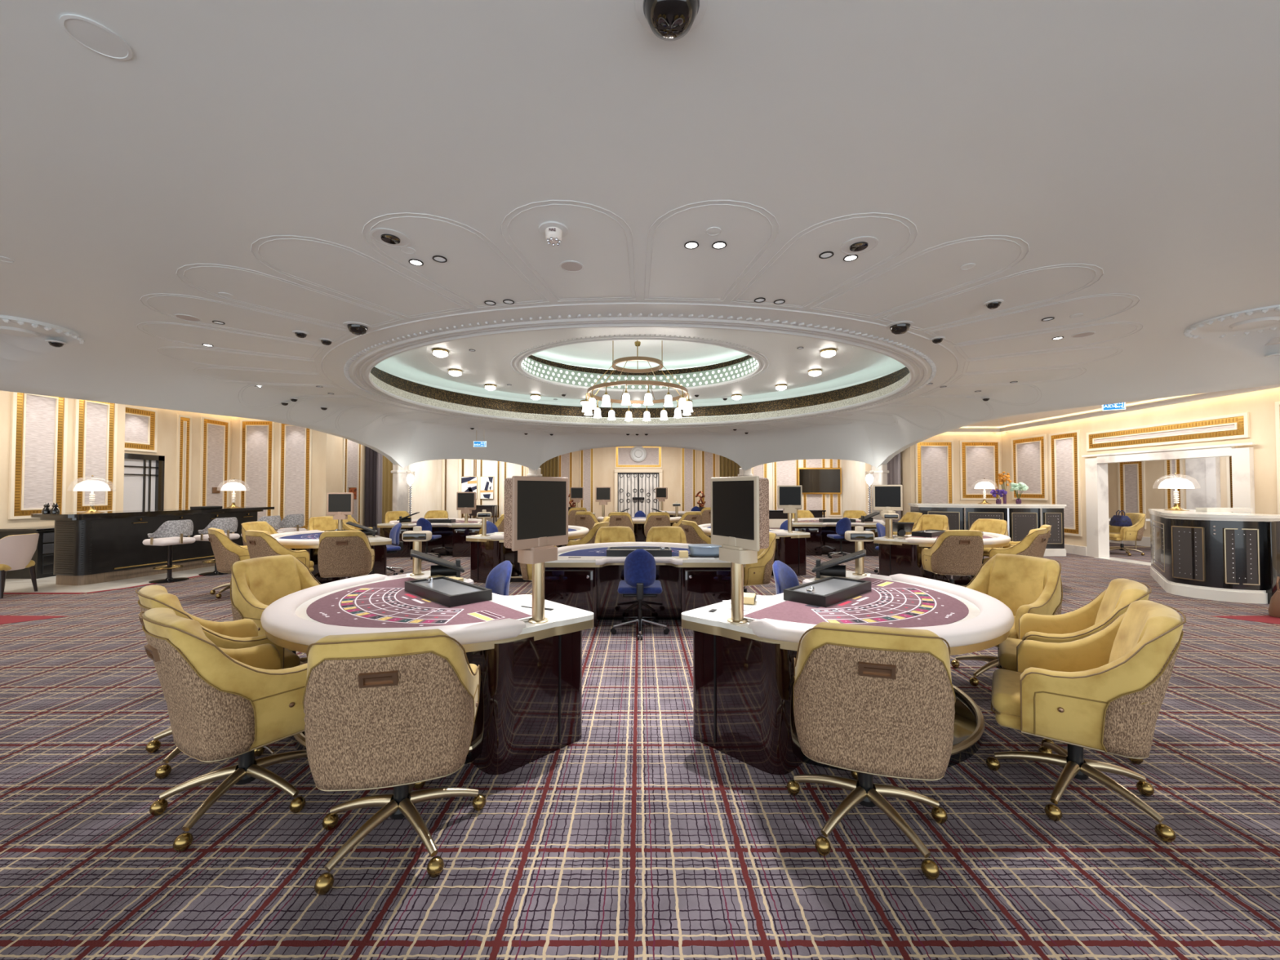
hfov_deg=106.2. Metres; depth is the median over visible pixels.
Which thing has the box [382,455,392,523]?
curtain
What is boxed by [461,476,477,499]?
painting
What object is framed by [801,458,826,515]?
trim
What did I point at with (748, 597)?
box
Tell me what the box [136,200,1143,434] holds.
trim
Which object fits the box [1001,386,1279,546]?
wall
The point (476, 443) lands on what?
exit sign
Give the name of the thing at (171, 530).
bar stool
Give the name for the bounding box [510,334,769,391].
trim
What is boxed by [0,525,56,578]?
desk
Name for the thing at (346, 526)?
swivel chair
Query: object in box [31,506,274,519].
countertop
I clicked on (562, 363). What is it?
trim
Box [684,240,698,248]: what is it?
recessed light
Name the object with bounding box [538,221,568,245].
smoke detector
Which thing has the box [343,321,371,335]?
dome camera
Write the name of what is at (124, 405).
wall
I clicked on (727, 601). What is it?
printed card
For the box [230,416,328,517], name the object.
wall
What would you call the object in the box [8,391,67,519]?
wall panel
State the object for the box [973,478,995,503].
table lamp
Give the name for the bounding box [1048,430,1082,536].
trim
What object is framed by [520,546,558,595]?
swivel chair
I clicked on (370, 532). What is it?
tablet stand
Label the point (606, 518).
swivel chair
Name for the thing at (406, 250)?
cover plate
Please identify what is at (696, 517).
swivel chair
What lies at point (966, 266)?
cover plate
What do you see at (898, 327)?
dome camera
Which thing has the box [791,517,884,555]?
table
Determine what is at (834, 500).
trim
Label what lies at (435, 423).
ceiling vent
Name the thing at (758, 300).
recessed light
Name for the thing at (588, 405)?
chandelier
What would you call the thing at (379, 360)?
trim
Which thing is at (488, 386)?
ceiling light
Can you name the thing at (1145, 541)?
baseboard
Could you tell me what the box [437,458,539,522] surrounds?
wall
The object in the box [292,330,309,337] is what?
dome camera
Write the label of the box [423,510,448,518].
swivel chair
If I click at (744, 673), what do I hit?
table
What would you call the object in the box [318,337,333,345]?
dome camera
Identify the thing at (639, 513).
chair
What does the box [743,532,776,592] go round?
swivel chair
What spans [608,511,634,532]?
swivel chair
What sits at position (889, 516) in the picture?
post
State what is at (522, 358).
trim
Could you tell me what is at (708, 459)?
trim
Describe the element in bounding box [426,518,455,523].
tray
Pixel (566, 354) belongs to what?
trim
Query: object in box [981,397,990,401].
dome camera
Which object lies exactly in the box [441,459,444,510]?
trim
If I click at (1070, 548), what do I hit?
baseboard
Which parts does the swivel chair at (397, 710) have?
leg, leg, handle, finger plate, panel, trim, leg, leg, leg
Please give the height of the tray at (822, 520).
0.100 m
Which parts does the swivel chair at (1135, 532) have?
seat, leg, seat, leg, panel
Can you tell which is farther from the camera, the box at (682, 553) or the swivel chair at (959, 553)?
the swivel chair at (959, 553)
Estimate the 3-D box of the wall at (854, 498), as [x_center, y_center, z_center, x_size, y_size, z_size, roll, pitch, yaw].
[8.050,0.100,17.602,0.100,3.500,2.800,0,-1,0]
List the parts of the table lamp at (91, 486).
lamp shade, beaded stem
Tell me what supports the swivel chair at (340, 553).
on the floor at (637, 837)
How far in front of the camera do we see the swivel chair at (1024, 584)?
3.83 m
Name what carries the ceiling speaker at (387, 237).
attached to the ceiling at (1137, 141)
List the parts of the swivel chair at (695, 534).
panel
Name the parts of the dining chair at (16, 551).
leg, leg, seat, leg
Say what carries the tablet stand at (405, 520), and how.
on the table at (453, 542)
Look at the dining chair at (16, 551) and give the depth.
6.79 m
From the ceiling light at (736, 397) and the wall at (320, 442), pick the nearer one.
the ceiling light at (736, 397)
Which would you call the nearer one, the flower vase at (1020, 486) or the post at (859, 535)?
the post at (859, 535)
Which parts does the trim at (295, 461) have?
moulding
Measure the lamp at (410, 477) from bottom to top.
2.020 m
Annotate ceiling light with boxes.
[431,347,448,357]
[448,368,462,376]
[484,383,496,390]
[529,394,541,399]
[632,404,640,407]
[731,394,742,399]
[774,383,786,390]
[808,368,822,376]
[819,348,836,357]
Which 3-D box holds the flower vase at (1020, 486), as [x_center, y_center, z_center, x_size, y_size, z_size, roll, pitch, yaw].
[8.941,0.310,11.348,0.309,0.511,0.359,0,-1,0]
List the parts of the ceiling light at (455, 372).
lamp shade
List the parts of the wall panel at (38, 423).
moulding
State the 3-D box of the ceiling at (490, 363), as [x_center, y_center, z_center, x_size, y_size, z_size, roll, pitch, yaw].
[0.000,-2.265,9.827,8.200,0.020,6.800,0,-1,0]
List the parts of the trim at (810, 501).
moulding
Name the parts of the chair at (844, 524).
seat, backrest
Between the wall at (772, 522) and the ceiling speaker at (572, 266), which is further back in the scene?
the wall at (772, 522)
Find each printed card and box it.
[686,557,715,559]
[722,600,731,604]
[728,605,751,610]
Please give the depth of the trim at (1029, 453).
12.49 m
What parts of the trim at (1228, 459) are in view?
moulding, gold frame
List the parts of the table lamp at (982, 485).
lamp shade, beaded stem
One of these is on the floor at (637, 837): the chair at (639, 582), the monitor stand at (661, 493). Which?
the chair at (639, 582)
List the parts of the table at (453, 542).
cabinet door, armrest, cabinet door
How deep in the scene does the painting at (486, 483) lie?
18.93 m
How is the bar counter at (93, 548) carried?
on the floor at (46, 584)
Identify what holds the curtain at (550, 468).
hanging from the ceiling
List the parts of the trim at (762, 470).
gold frame, moulding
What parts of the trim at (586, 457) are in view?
moulding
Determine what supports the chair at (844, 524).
on the floor at (637, 837)
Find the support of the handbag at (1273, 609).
on the rug at (1264, 619)
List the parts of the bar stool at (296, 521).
seat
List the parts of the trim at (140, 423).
moulding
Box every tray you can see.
[324,528,348,531]
[404,576,492,607]
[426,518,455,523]
[606,546,671,556]
[783,576,871,607]
[818,518,855,522]
[911,529,945,537]
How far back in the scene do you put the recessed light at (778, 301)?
4.86 m
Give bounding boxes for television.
[797,467,841,493]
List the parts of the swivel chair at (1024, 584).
leg, leg, seat, panel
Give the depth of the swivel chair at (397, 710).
1.83 m
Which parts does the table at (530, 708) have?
foot rail, armrest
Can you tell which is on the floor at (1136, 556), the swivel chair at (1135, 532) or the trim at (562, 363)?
the swivel chair at (1135, 532)
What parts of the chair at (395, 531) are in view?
leg, seat, leg, backrest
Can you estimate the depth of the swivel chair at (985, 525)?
8.73 m
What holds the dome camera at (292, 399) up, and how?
attached to the ceiling at (1137, 141)
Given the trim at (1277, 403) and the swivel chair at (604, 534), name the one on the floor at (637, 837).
the swivel chair at (604, 534)
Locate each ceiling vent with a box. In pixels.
[422,422,439,424]
[527,427,542,429]
[729,428,745,431]
[832,413,853,416]
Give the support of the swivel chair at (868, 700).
on the floor at (637, 837)
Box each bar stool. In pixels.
[142,520,195,583]
[193,517,239,576]
[240,515,283,537]
[277,513,306,532]
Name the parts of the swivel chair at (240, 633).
handle, panel, leg, leg, seat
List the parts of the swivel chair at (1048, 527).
panel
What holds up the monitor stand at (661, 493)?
on the table at (672, 513)
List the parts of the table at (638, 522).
armrest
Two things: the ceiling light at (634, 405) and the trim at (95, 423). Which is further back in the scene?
the ceiling light at (634, 405)
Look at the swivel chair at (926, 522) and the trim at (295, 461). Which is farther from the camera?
the trim at (295, 461)
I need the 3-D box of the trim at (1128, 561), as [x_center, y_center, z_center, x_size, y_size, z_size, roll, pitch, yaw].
[10.200,1.681,9.378,0.400,0.012,2.420,0,-1,0]
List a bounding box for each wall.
[0,390,124,528]
[122,404,125,511]
[124,404,231,509]
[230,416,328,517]
[328,434,365,526]
[408,459,437,519]
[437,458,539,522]
[573,446,719,519]
[768,458,842,527]
[842,459,866,518]
[865,448,909,518]
[908,427,1002,511]
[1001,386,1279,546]
[1107,456,1227,537]
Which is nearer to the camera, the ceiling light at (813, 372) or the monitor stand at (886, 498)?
the monitor stand at (886, 498)
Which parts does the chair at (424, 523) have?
backrest, seat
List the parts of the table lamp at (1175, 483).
beaded stem, lamp shade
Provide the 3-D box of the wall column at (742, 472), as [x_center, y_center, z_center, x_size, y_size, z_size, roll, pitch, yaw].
[3.821,0.697,17.433,0.440,2.300,0.440,0,-1,-21]
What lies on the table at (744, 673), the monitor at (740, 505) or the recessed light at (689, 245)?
the monitor at (740, 505)
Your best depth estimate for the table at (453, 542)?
10.71 m
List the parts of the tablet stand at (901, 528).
plate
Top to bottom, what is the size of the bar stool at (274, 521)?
1.000 m
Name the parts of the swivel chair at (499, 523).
panel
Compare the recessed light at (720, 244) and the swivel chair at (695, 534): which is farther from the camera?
the swivel chair at (695, 534)
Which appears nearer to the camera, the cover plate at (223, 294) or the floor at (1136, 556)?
the cover plate at (223, 294)
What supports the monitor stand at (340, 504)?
on the table at (308, 540)
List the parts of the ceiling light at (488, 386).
lamp shade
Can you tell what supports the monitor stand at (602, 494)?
on the table at (638, 522)
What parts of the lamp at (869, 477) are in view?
twisted stem, light bulb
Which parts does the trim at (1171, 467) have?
moulding, gold frame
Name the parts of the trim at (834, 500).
moulding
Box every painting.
[347,487,356,499]
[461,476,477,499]
[480,476,493,499]
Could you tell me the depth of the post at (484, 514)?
7.85 m
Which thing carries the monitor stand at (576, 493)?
on the table
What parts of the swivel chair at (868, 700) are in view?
leg, leg, trim, panel, handle, finger plate, leg, leg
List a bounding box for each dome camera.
[44,339,66,347]
[280,401,289,405]
[289,397,298,401]
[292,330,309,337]
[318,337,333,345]
[320,406,328,410]
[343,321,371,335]
[635,0,707,40]
[840,235,878,254]
[885,320,914,334]
[929,336,945,343]
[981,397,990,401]
[983,299,1004,309]
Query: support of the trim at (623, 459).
attached to the wall at (604, 457)
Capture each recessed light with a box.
[201,343,213,346]
[212,320,225,324]
[408,258,423,266]
[432,255,447,262]
[484,300,495,305]
[502,299,514,304]
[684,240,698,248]
[711,240,726,248]
[754,297,765,302]
[773,299,785,304]
[818,251,833,258]
[843,254,857,262]
[1041,316,1054,321]
[1052,336,1063,339]
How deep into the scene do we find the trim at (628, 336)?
8.20 m
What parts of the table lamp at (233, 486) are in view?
lamp shade, beaded stem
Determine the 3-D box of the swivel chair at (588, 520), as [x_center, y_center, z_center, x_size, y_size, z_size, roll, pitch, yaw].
[-1.238,1.260,12.069,0.685,0.961,0.725,0,-1,19]
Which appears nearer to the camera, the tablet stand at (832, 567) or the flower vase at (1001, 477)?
the tablet stand at (832, 567)
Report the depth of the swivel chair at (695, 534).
8.19 m
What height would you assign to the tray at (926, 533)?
0.100 m
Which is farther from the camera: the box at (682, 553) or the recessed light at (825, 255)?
the box at (682, 553)
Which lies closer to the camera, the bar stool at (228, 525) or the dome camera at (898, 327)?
the dome camera at (898, 327)
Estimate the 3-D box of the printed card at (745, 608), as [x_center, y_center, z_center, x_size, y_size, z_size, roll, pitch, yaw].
[0.641,0.819,3.076,0.130,0.003,0.090,0,-1,24]
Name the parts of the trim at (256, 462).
moulding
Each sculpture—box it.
[568,493,578,511]
[695,490,706,511]
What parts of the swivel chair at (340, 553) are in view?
handle, finger plate, trim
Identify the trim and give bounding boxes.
[0,315,84,344]
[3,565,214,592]
[3,575,203,594]
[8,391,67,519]
[71,399,117,512]
[124,404,157,452]
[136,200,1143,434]
[175,414,191,508]
[199,416,230,506]
[239,419,275,520]
[277,422,312,530]
[320,302,959,427]
[342,437,361,524]
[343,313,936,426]
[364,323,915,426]
[369,373,910,423]
[370,366,909,417]
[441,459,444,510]
[444,458,446,511]
[457,458,461,518]
[461,458,462,518]
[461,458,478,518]
[471,459,473,518]
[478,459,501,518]
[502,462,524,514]
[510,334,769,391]
[513,335,766,391]
[518,337,761,391]
[521,356,758,389]
[521,357,758,388]
[528,355,751,375]
[532,345,747,369]
[559,452,573,506]
[562,363,717,369]
[579,448,594,512]
[614,446,662,467]
[630,446,646,462]
[680,448,696,511]
[701,450,715,507]
[753,462,768,479]
[773,459,799,509]
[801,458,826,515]
[828,458,841,515]
[915,440,954,503]
[948,384,1279,432]
[959,440,1000,499]
[1011,434,1048,500]
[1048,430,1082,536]
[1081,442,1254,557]
[1086,412,1249,451]
[1095,557,1151,565]
[1117,461,1146,528]
[1164,458,1184,509]
[1183,304,1279,338]
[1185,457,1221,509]
[1226,456,1232,512]
[1275,400,1279,515]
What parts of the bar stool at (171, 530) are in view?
seat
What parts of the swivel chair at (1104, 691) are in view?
seat, seat, leg, leg, leg, trim, leg, leg, panel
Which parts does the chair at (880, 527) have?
backrest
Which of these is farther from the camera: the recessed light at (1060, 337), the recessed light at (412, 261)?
the recessed light at (1060, 337)
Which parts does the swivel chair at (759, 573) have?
panel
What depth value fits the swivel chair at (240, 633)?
2.69 m
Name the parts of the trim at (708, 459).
moulding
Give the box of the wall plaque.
[212,487,220,493]
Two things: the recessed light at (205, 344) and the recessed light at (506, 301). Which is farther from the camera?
the recessed light at (205, 344)
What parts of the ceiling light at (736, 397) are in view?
lamp shade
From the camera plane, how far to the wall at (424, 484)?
17.75 m
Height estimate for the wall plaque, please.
0.160 m
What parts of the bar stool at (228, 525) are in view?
seat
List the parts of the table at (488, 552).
foot rail, armrest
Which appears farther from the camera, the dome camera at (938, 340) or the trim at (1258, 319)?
the dome camera at (938, 340)
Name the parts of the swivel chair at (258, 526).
panel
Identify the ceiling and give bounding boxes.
[0,0,1279,471]
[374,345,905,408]
[426,327,853,399]
[568,340,711,355]
[961,337,1279,427]
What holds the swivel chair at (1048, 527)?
on the floor at (637, 837)
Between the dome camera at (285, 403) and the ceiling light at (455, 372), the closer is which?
the dome camera at (285, 403)
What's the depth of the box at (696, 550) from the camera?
5.36 m
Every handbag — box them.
[1109,510,1132,526]
[1267,576,1279,617]
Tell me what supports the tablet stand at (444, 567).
on the table at (530, 708)
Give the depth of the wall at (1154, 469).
12.58 m
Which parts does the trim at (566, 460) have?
moulding, moulding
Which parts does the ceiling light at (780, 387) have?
lamp shade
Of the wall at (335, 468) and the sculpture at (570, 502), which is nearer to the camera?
the wall at (335, 468)
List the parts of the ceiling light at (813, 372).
lamp shade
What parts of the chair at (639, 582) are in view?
leg, leg, leg, seat, backrest, leg, leg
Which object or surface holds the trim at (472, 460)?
attached to the wall at (452, 464)
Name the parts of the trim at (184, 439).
moulding, gold frame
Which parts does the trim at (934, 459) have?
moulding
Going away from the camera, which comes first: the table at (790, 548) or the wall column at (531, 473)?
the table at (790, 548)
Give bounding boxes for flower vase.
[990,488,1007,504]
[998,471,1011,503]
[1009,482,1028,503]
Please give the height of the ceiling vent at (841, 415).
0.012 m
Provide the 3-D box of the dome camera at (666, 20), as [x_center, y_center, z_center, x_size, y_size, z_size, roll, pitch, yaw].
[0.122,-1.812,1.874,0.284,0.109,0.284,0,-1,0]
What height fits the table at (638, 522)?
0.784 m
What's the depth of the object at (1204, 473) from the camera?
11.38 m
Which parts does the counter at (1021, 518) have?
panel, panel frame, panel, panel frame, panel frame, panel, panel frame, panel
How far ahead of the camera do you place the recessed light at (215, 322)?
5.47 m
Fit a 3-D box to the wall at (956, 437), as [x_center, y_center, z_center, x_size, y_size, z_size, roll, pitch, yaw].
[8.885,0.120,13.550,2.570,3.300,0.100,0,-1,0]
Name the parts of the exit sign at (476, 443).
panel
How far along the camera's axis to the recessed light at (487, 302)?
4.89 m
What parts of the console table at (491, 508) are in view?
leg, leg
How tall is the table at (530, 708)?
0.784 m
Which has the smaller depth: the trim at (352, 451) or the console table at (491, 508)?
the trim at (352, 451)
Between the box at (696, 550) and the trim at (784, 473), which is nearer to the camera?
the box at (696, 550)
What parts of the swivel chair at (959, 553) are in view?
trim, panel, handle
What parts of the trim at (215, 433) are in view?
moulding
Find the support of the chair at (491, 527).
on the floor at (637, 837)
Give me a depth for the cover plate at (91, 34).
2.01 m
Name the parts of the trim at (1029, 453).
moulding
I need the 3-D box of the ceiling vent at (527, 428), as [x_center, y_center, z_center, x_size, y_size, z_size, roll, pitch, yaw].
[-3.250,-1.601,14.929,0.490,0.012,0.490,0,-1,0]
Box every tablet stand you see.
[346,521,377,537]
[397,511,419,524]
[410,549,464,577]
[811,549,866,580]
[857,511,879,523]
[892,521,914,537]
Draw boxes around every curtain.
[364,446,377,529]
[375,452,382,535]
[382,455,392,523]
[539,455,559,476]
[720,455,741,476]
[887,453,901,522]
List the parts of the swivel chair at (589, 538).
panel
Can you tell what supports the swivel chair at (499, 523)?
on the floor at (637, 837)
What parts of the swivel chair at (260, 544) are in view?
handle, panel, seat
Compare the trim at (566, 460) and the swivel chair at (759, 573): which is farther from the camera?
the trim at (566, 460)
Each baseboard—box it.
[1064,543,1086,555]
[1109,536,1151,546]
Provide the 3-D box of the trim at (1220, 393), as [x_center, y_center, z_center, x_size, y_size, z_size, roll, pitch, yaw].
[8.885,-1.496,7.781,2.570,0.100,11.500,0,-1,0]
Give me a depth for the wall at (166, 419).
11.75 m
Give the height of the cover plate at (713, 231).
0.012 m
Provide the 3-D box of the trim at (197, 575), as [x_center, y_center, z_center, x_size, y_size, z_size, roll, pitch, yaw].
[-8.976,1.660,8.134,6.876,0.005,3.110,1,-2,-43]
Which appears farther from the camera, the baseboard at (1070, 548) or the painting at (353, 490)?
the painting at (353, 490)
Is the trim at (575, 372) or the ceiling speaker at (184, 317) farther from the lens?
the trim at (575, 372)
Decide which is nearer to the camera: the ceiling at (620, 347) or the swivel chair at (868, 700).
the swivel chair at (868, 700)
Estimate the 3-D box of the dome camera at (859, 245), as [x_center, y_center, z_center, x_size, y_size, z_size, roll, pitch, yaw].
[1.702,-1.820,3.742,0.275,0.020,0.275,0,-1,0]
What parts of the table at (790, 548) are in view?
armrest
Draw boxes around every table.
[260,570,593,774]
[271,529,391,584]
[377,518,487,557]
[466,525,589,583]
[467,505,497,523]
[544,542,746,626]
[597,516,680,542]
[657,510,701,516]
[681,570,1013,774]
[697,523,809,576]
[768,509,826,519]
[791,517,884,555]
[873,531,1010,586]
[1108,517,1150,548]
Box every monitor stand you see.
[326,492,354,529]
[456,492,475,523]
[503,475,568,623]
[570,487,583,507]
[595,486,610,516]
[655,487,667,511]
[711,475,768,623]
[777,485,802,533]
[872,484,902,537]
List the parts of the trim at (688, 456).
moulding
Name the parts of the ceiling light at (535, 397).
lamp shade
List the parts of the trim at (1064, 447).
moulding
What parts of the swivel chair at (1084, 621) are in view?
seat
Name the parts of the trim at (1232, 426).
moulding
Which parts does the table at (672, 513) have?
armrest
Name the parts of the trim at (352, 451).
moulding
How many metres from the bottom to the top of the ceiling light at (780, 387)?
0.125 m
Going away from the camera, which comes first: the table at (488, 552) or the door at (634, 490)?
the table at (488, 552)
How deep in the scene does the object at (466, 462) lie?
18.99 m
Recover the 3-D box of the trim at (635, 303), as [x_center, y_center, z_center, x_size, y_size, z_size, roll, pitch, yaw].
[0.000,-1.705,9.816,11.434,0.024,10.059,0,-1,0]
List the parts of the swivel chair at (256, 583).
panel, leg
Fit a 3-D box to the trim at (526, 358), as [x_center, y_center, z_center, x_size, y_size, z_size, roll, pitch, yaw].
[0.000,-2.445,9.831,4.860,0.292,4.140,0,-1,0]
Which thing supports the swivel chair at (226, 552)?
on the floor at (637, 837)
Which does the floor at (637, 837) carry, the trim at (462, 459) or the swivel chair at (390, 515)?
the swivel chair at (390, 515)
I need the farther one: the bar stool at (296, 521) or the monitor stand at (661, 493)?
the monitor stand at (661, 493)
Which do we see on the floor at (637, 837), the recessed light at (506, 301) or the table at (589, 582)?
the table at (589, 582)
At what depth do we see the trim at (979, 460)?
13.49 m
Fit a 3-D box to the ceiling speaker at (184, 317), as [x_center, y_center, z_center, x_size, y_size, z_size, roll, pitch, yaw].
[-4.997,-1.793,5.316,0.224,0.012,0.224,0,-1,0]
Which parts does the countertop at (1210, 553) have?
panel frame, panel, panel frame, panel frame, panel, panel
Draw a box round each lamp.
[73,475,110,513]
[221,478,246,507]
[407,474,413,517]
[866,474,872,514]
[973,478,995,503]
[1158,472,1195,511]
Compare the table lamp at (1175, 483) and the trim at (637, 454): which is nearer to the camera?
the table lamp at (1175, 483)
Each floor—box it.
[0,527,1279,959]
[1109,542,1151,562]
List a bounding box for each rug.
[0,615,66,624]
[1213,615,1279,624]
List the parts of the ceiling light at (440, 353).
lamp shade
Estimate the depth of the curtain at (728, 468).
19.00 m
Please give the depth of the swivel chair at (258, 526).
8.07 m
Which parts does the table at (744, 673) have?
armrest, foot rail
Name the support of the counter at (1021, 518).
on the floor at (637, 837)
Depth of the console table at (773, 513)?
16.33 m
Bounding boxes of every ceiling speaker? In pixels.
[173,314,201,321]
[369,227,410,248]
[559,260,583,272]
[1071,331,1095,337]
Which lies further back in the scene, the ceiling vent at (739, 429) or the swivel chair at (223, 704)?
the ceiling vent at (739, 429)
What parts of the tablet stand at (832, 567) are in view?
plate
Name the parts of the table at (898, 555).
armrest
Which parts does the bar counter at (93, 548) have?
foot rail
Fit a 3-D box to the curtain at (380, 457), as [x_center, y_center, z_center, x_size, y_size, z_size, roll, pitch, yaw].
[-8.447,0.051,15.647,0.517,3.480,0.108,0,-1,11]
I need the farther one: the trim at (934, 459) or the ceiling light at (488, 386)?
the trim at (934, 459)
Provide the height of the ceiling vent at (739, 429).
0.012 m
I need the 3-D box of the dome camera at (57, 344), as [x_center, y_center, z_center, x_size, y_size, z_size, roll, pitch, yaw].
[-7.116,-1.652,5.860,0.167,0.066,0.167,0,-1,0]
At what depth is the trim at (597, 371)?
11.70 m
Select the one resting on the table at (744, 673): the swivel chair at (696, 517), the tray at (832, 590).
the tray at (832, 590)
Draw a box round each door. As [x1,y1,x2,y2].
[123,453,164,510]
[613,469,662,517]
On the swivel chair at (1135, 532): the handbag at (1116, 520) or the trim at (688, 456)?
the handbag at (1116, 520)
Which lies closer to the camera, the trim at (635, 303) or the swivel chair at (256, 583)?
the swivel chair at (256, 583)
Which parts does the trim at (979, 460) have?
moulding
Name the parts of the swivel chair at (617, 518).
panel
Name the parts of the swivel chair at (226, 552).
leg, panel, leg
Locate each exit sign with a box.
[473,438,486,446]
[1102,402,1125,410]
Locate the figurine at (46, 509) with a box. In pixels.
[41,502,60,514]
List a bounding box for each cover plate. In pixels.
[0,256,14,262]
[59,13,132,60]
[174,341,186,344]
[217,292,233,297]
[400,246,415,253]
[706,226,720,235]
[960,262,975,270]
[1069,313,1083,317]
[1264,353,1279,357]
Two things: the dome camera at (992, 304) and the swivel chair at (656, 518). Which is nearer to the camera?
the dome camera at (992, 304)
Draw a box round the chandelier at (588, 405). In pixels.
[582,340,693,421]
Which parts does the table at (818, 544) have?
cabinet door, armrest, cabinet door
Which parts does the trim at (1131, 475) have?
moulding, gold frame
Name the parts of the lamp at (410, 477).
twisted stem, light bulb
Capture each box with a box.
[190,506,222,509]
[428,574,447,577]
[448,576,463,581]
[679,550,688,557]
[688,543,721,558]
[743,592,756,604]
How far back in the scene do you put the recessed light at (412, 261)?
4.02 m
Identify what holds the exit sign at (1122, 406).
hanging from the ceiling at (1033, 417)
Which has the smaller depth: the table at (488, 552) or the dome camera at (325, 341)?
the dome camera at (325, 341)
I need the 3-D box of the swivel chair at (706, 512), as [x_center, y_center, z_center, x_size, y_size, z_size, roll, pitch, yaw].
[2.115,1.318,14.977,0.685,0.961,0.725,0,-1,-19]
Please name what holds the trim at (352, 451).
attached to the wall at (335, 468)
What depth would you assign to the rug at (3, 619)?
5.59 m
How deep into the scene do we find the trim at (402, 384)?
12.81 m
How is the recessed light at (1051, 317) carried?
in the ceiling at (1137, 141)
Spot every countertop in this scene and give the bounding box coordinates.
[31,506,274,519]
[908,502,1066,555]
[1148,507,1279,604]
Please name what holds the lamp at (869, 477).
on the floor at (637, 837)
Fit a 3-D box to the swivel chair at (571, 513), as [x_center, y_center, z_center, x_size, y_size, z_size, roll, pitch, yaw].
[-1.935,1.314,14.779,0.685,0.961,0.725,1,-1,-24]
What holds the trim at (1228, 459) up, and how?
attached to the wall at (1154, 469)
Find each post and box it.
[401,526,431,575]
[476,509,491,536]
[672,502,680,516]
[793,508,801,522]
[844,526,874,575]
[881,511,898,538]
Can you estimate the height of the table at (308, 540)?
0.784 m
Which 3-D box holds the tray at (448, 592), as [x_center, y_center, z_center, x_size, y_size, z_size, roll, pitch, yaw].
[-1.389,0.777,3.453,0.740,0.100,0.300,-1,-2,43]
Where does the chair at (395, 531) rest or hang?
on the floor at (637, 837)
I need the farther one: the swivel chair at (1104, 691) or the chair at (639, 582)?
the chair at (639, 582)
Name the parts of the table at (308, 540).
armrest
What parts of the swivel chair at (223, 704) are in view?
handle, leg, panel, leg, trim, leg, leg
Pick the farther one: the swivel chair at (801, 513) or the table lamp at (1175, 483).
the swivel chair at (801, 513)
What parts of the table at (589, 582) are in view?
cabinet door, armrest, cabinet door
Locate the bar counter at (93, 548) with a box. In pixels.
[31,506,274,585]
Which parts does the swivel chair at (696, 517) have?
panel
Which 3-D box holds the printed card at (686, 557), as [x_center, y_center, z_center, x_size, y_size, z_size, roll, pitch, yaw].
[0.670,0.863,5.304,0.300,0.003,0.090,0,-1,-6]
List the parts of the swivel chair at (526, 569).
panel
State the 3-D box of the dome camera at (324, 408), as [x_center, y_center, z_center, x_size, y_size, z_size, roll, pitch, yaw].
[-6.940,-1.565,10.562,0.167,0.066,0.167,0,-1,0]
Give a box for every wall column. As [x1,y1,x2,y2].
[391,463,410,511]
[527,467,542,476]
[737,467,752,476]
[869,463,888,522]
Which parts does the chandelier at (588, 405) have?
lamp shade, lamp shade, lamp shade, lamp shade, lamp shade, lamp shade, lamp shade, lamp shade, lamp shade, lamp shade, lamp shade, lamp shade, lamp shade, lamp shade, lamp shade, lamp shade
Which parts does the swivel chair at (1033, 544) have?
seat, panel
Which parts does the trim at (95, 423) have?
moulding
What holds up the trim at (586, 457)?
attached to the wall at (604, 457)
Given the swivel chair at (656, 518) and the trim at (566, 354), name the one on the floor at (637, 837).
the swivel chair at (656, 518)
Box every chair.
[0,533,39,598]
[135,585,300,778]
[139,607,307,852]
[207,528,250,598]
[230,554,321,665]
[240,520,289,549]
[244,529,314,571]
[302,628,486,895]
[306,515,344,531]
[317,530,374,578]
[342,515,376,535]
[384,511,410,523]
[386,522,404,575]
[410,517,441,560]
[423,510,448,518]
[479,514,503,534]
[484,560,512,595]
[486,520,497,533]
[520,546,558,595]
[566,521,609,546]
[568,507,586,525]
[575,511,599,529]
[577,516,610,540]
[594,526,635,543]
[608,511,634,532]
[610,548,669,639]
[634,510,645,517]
[644,511,671,537]
[645,526,687,543]
[671,511,702,528]
[681,520,722,546]
[691,506,699,511]
[701,506,711,524]
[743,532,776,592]
[772,560,799,594]
[779,520,787,530]
[786,622,955,880]
[791,510,814,518]
[826,517,851,558]
[843,510,866,518]
[874,522,885,574]
[893,511,922,535]
[911,514,949,533]
[920,529,983,587]
[951,553,1062,686]
[968,518,1008,566]
[982,528,1047,564]
[986,600,1186,842]
[994,577,1151,764]
[1008,524,1052,558]
[1108,512,1146,555]

